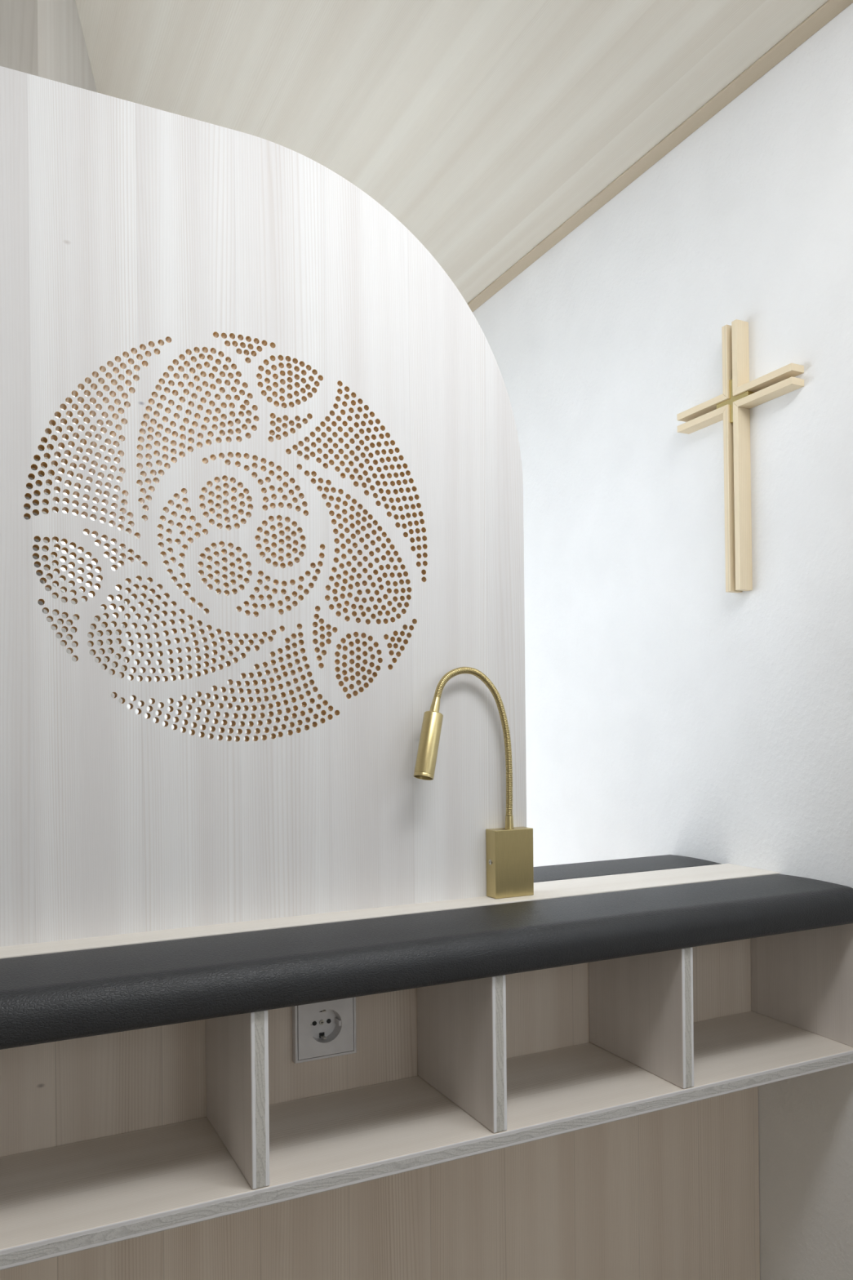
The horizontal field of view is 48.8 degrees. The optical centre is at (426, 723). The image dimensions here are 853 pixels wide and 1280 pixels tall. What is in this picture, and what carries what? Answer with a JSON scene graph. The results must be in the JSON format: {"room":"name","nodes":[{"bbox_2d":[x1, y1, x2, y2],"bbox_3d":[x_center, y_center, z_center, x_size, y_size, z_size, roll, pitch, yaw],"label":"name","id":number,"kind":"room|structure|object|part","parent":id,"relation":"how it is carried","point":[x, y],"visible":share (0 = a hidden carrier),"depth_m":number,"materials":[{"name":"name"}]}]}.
{"room":"house of worship","nodes":[
{"label":"house of worship","id":0,"kind":"room"},
{"bbox_2d":[0,0,125,703],"bbox_3d":[-0.525,0.049,1.421,0.050,2.113,0.727,-1,0,-11],"label":"wall","id":1,"kind":"structure","parent":0,"point":[42,38],"depth_m":1.12,"materials":[{"name":"white paint"}]},
{"bbox_2d":[52,382,123,627],"bbox_3d":[-0.528,-0.355,1.436,0.040,0.380,0.637,-1,0,-11],"label":"window","id":2,"kind":"structure","parent":1,"relation":"in","point":[63,569],"depth_m":1.37,"materials":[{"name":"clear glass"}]},
{"bbox_2d":[123,423,317,740],"bbox_3d":[-1.074,0.054,2.871,1.655,2.113,0.100,-1,0,-26],"label":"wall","id":3,"kind":"structure","parent":0,"point":[128,706],"depth_m":2.96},
{"bbox_2d":[75,0,828,303],"bbox_3d":[-0.056,-1.062,0.786,1.855,0.100,4.750,-1,0,-26],"label":"ceiling","id":4,"kind":"structure","parent":0,"point":[482,127],"depth_m":1.49,"materials":[{"name":"brown wood"}]},
{"bbox_2d":[472,3,852,1279],"bbox_3d":[0.742,0.036,1.175,0.100,2.113,4.750,-1,0,-26],"label":"wall","id":5,"kind":"structure","parent":0,"point":[669,711],"depth_m":1.59,"materials":[{"name":"white paint"}]},
{"bbox_2d":[467,0,852,311],"bbox_3d":[0.673,-1.018,1.145,0.032,0.004,4.550,-1,0,-26],"label":"trim","id":6,"kind":"structure","parent":5,"relation":"attached to","point":[831,9],"depth_m":1.62,"materials":[{"name":"brown wood"}]},
{"bbox_2d":[677,319,804,592],"bbox_3d":[0.500,-0.427,1.514,0.026,0.430,0.250,-1,0,-26],"label":"wall cross","id":7,"kind":"object","parent":5,"relation":"attached to","point":[740,395],"visible":1,"depth_m":1.50,"materials":[{"name":"brown wood"}]},
{"bbox_3d":[-0.034,1.150,0.786,1.855,0.100,4.750,-1,0,-26],"label":"floor","id":8,"kind":"structure","parent":0,"visible":0},
{"bbox_2d":[0,863,852,1279],"bbox_3d":[-0.212,0.670,1.139,1.653,0.862,0.404,-1,0,-26],"label":"shelf unit","id":9,"kind":"object","parent":8,"relation":"on","point":[598,1120],"visible":0.69,"depth_m":1.19,"materials":[{"name":"brown wood"}]},
{"bbox_2d":[0,66,526,946],"bbox_3d":[-0.417,-0.236,1.049,1.223,0.953,0.019,-1,0,-26],"label":"screen panel","id":10,"kind":"object","parent":9,"relation":"on","point":[242,306],"visible":1,"depth_m":1.13,"materials":[{"name":"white wood"}]},
{"bbox_2d":[292,996,356,1063],"bbox_3d":[-0.128,0.376,1.175,0.081,0.081,0.017,-1,0,-26],"label":"wall outlet","id":11,"kind":"object","parent":9,"relation":"attached to","point":[323,1029],"visible":0.9,"depth_m":1.17,"materials":[{"name":"white plastic"}]},
{"bbox_3d":[-0.217,0.248,1.140,1.653,0.019,0.110,-1,0,-26],"label":"rail","id":12,"kind":"part","parent":9,"relation":"part of","materials":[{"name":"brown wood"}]},
{"bbox_2d":[0,873,852,1049],"bbox_3d":[-0.158,0.262,1.021,1.654,0.050,0.156,-1,0,-26],"label":"cushion","id":13,"kind":"object","parent":9,"relation":"on","point":[55,997],"visible":1,"depth_m":1.02,"materials":[{"name":"grey leather"}]},
{"bbox_2d":[413,666,533,898],"bbox_3d":[0.061,0.080,1.247,0.191,0.311,0.035,-1,0,-36],"label":"reading lamp","id":14,"kind":"object","parent":9,"relation":"on","point":[509,849],"visible":1,"depth_m":1.27,"materials":[{"name":"gold metal"}]},
{"bbox_2d":[533,854,720,882],"bbox_3d":[-0.218,0.263,1.287,1.524,0.050,0.153,-1,0,-26],"label":"cushion","id":15,"kind":"object","parent":9,"relation":"on","point":[602,868],"visible":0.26,"depth_m":1.53,"materials":[{"name":"grey leather"}]}
]}

